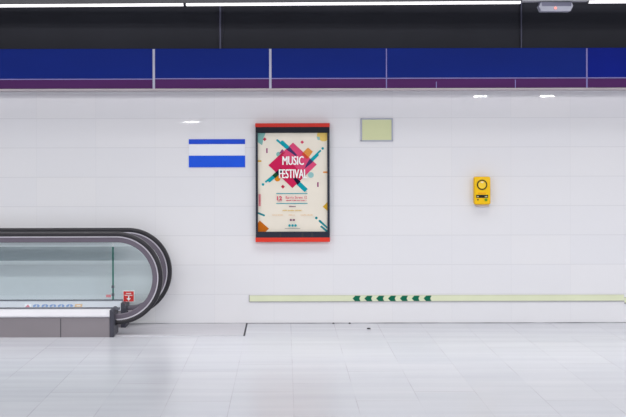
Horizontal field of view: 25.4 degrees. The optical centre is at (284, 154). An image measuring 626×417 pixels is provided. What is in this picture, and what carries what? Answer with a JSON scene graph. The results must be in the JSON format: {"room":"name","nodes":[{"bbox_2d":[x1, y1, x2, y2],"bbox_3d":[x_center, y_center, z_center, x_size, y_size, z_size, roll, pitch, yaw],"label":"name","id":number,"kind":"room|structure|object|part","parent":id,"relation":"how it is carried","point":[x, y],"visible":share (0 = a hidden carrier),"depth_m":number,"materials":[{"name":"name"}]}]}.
{"room":"metro station","nodes":[
{"label":"metro station","id":0,"kind":"room"},
{"bbox_2d":[0,2,625,322],"bbox_3d":[0.000,-0.173,14.150,16.000,3.750,0.300,0,0,0],"label":"wall","id":1,"kind":"structure","parent":0,"point":[405,219],"depth_m":14.00,"materials":[{"name":"white tile"}]},
{"bbox_2d":[0,49,152,88],"bbox_3d":[-3.194,-0.849,13.849,3.791,0.395,0.302,0,0,0],"label":"sign panel","id":2,"kind":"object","parent":1,"relation":"attached to","point":[19,68],"depth_m":13.70,"materials":[{"name":"blue metal"}]},
{"bbox_2d":[153,48,269,88],"bbox_3d":[-0.728,-0.854,13.848,1.161,0.395,0.304,0,0,0],"label":"trim","id":3,"kind":"structure","parent":1,"relation":"attached to","point":[247,67],"depth_m":13.70,"materials":[{"name":"metal"}]},
{"bbox_2d":[189,139,244,166],"bbox_3d":[-0.687,-0.018,13.996,0.568,0.284,0.008,0,0,0],"label":"sign","id":4,"kind":"object","parent":1,"relation":"attached to","point":[202,152],"visible":1,"depth_m":13.99,"materials":[{"name":"blue plastic"}]},
{"bbox_3d":[-0.686,-0.017,13.997,0.565,0.281,0.006,0,0,0],"label":"white panel","id":5,"kind":"part","parent":4,"relation":"part of","materials":[{"name":"white plastic"}]},
{"bbox_2d":[217,6,223,48],"bbox_3d":[-0.653,-1.413,13.985,0.069,0.702,0.030,0,0,0],"label":"wall bracket","id":6,"kind":"object","parent":1,"relation":"attached to","point":[220,9],"visible":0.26,"depth_m":13.99,"materials":[{"name":"metal"}]},
{"bbox_3d":[-0.653,-1.413,13.979,0.017,0.702,0.018,0,0,0],"label":"rod","id":7,"kind":"part","parent":6,"relation":"part of","materials":[{"name":"metal"}]},
{"bbox_2d":[255,123,329,241],"bbox_3d":[0.076,0.277,13.966,0.749,1.194,0.068,0,0,0],"label":"case","id":8,"kind":"object","parent":1,"relation":"attached to","point":[260,127],"visible":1,"depth_m":13.94,"materials":[{"name":"black metal"}]},
{"bbox_2d":[258,133,326,231],"bbox_3d":[0.077,0.274,13.960,0.699,0.995,0.019,0,0,0],"label":"poster","id":9,"kind":"object","parent":8,"relation":"in","point":[292,167],"visible":1,"depth_m":13.97,"materials":[{"name":"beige paper"}]},
{"bbox_3d":[0.075,-0.300,13.966,0.749,0.038,0.068,0,0,0],"label":"rail","id":10,"kind":"part","parent":8,"relation":"part of","materials":[{"name":"red metal"}]},
{"bbox_3d":[0.078,0.852,13.966,0.749,0.044,0.068,0,0,0],"label":"rail","id":11,"kind":"part","parent":8,"relation":"part of","materials":[{"name":"red metal"}]},
{"bbox_2d":[0,88,625,91],"bbox_3d":[-0.001,-0.650,13.846,16.000,0.017,0.308,0,0,0],"label":"trim","id":12,"kind":"structure","parent":1,"relation":"attached to","point":[219,89],"depth_m":13.69,"materials":[{"name":"metal"}]},
{"bbox_2d":[269,48,385,87],"bbox_3d":[0.422,-0.857,13.848,1.157,0.395,0.304,0,0,0],"label":"panel","id":13,"kind":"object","parent":1,"relation":"attached to","point":[288,67],"depth_m":13.70,"materials":[{"name":"metal"}]},
{"bbox_2d":[361,118,392,140],"bbox_3d":[0.926,-0.254,13.991,0.326,0.233,0.018,0,0,0],"label":"panel","id":14,"kind":"object","parent":1,"relation":"attached to","point":[372,129],"visible":1,"depth_m":13.99,"materials":[{"name":"plastic"}]},
{"bbox_2d":[129,322,625,323],"bbox_3d":[0.004,1.698,13.997,16.000,0.008,0.006,0,0,0],"label":"baseboard","id":15,"kind":"structure","parent":1,"relation":"attached to","point":[384,322],"depth_m":13.99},
{"bbox_2d":[249,294,623,301],"bbox_3d":[1.529,1.445,13.994,3.789,0.074,0.012,0,0,0],"label":"strip","id":16,"kind":"object","parent":1,"relation":"attached to","point":[591,297],"visible":1,"depth_m":13.99,"materials":[{"name":"beige plastic"}]},
{"bbox_3d":[1.531,1.478,13.995,3.783,0.008,0.009,0,0,0],"label":"edge rail","id":17,"kind":"part","parent":16,"relation":"part of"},
{"bbox_3d":[1.531,1.415,13.996,3.783,0.006,0.008,0,0,0],"label":"edge rail","id":18,"kind":"part","parent":16,"relation":"part of","materials":[{"name":"metal"}]},
{"bbox_2d":[473,177,489,206],"bbox_3d":[1.981,0.369,13.946,0.164,0.301,0.108,0,0,0],"label":"intercom","id":19,"kind":"object","parent":1,"relation":"attached to","point":[481,185],"visible":1,"depth_m":13.90,"materials":[{"name":"yellow plastic"}]},
{"bbox_2d":[386,48,585,87],"bbox_3d":[1.989,-0.860,13.848,1.984,0.395,0.304,0,0,0],"label":"panel","id":20,"kind":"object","parent":1,"relation":"attached to","point":[405,67],"depth_m":13.70,"materials":[{"name":"blue metal"}]},
{"bbox_2d":[519,3,522,47],"bbox_3d":[2.383,-1.419,13.985,0.030,0.702,0.030,0,0,0],"label":"wall bracket","id":21,"kind":"object","parent":1,"relation":"attached to","point":[521,4],"visible":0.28,"depth_m":13.99,"materials":[{"name":"metal"}]},
{"bbox_3d":[2.383,-1.419,13.979,0.012,0.702,0.018,0,0,0],"label":"rod","id":22,"kind":"part","parent":21,"relation":"part of","materials":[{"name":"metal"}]},
{"bbox_2d":[586,48,625,87],"bbox_3d":[4.229,-0.865,13.848,2.506,0.395,0.304,0,0,0],"label":"panel","id":23,"kind":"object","parent":1,"relation":"attached to","point":[605,67],"depth_m":13.70,"materials":[{"name":"blue metal"}]},
{"bbox_2d":[0,323,625,416],"bbox_3d":[0.004,1.827,5.150,16.000,0.250,18.300,0,0,0],"label":"floor","id":24,"kind":"structure","parent":0,"point":[322,369],"depth_m":10.87,"materials":[{"name":"tile"}]},
{"bbox_2d":[0,228,247,336],"bbox_3d":[-4.127,1.223,13.479,7.496,0.978,1.038,0,0,0],"label":"escalator","id":25,"kind":"object","parent":24,"relation":"on","point":[112,317],"visible":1,"depth_m":13.12,"materials":[{"name":"black rubber"}]},
{"bbox_3d":[-4.516,1.173,13.146,6.718,0.877,0.078,0,0,0],"label":"handrail","id":26,"kind":"part","parent":25,"relation":"part of","materials":[{"name":"black rubber"}]},
{"bbox_3d":[-4.503,1.173,13.860,6.745,0.877,0.078,0,0,0],"label":"handrail","id":27,"kind":"part","parent":25,"relation":"part of","materials":[{"name":"black rubber"}]},
{"bbox_3d":[-1.040,1.702,13.521,1.300,0.005,0.953,0,0,0],"label":"landing plate","id":28,"kind":"part","parent":25,"relation":"part of","materials":[{"name":"metal"}]},
{"bbox_3d":[-0.004,-2.123,5.650,16.000,0.150,17.300,0,0,0],"label":"ceiling","id":29,"kind":"structure","parent":0,"visible":0},
{"bbox_2d":[0,0,596,3],"bbox_3d":[0.164,-1.728,12.881,8.921,0.640,0.110,0,0,2],"label":"rail","id":30,"kind":"object","parent":29,"relation":"hanging from","point":[1,1],"visible":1,"depth_m":12.87,"materials":[{"name":"white metal"}]},
{"bbox_2d":[0,3,184,6],"bbox_3d":[-2.592,-1.398,12.996,3.308,0.021,0.064,0,0,2],"label":"ceiling lamp","id":31,"kind":"object","parent":30,"relation":"attached to","point":[147,4],"visible":1,"depth_m":12.94,"materials":[{"name":"white plastic"}]},
{"bbox_2d":[185,1,521,5],"bbox_3d":[0.627,-1.405,12.862,3.108,0.021,0.064,0,0,2],"label":"ceiling lamp","id":32,"kind":"object","parent":30,"relation":"attached to","point":[449,2],"visible":1,"depth_m":12.85,"materials":[{"name":"white plastic"}]},
{"bbox_2d":[537,1,572,11],"bbox_3d":[2.489,-1.367,12.782,0.314,0.092,0.114,0,0,0],"label":"emergency light","id":33,"kind":"object","parent":30,"relation":"attached to","point":[544,6],"visible":1,"depth_m":12.74,"materials":[{"name":"white"}]},
{"bbox_2d":[587,0,625,2],"bbox_3d":[3.683,-1.411,12.732,1.787,0.021,0.064,0,0,2],"label":"ceiling lamp","id":34,"kind":"object","parent":30,"relation":"attached to","point":[597,1],"visible":1,"depth_m":12.73,"materials":[{"name":"white plastic"}]}
]}

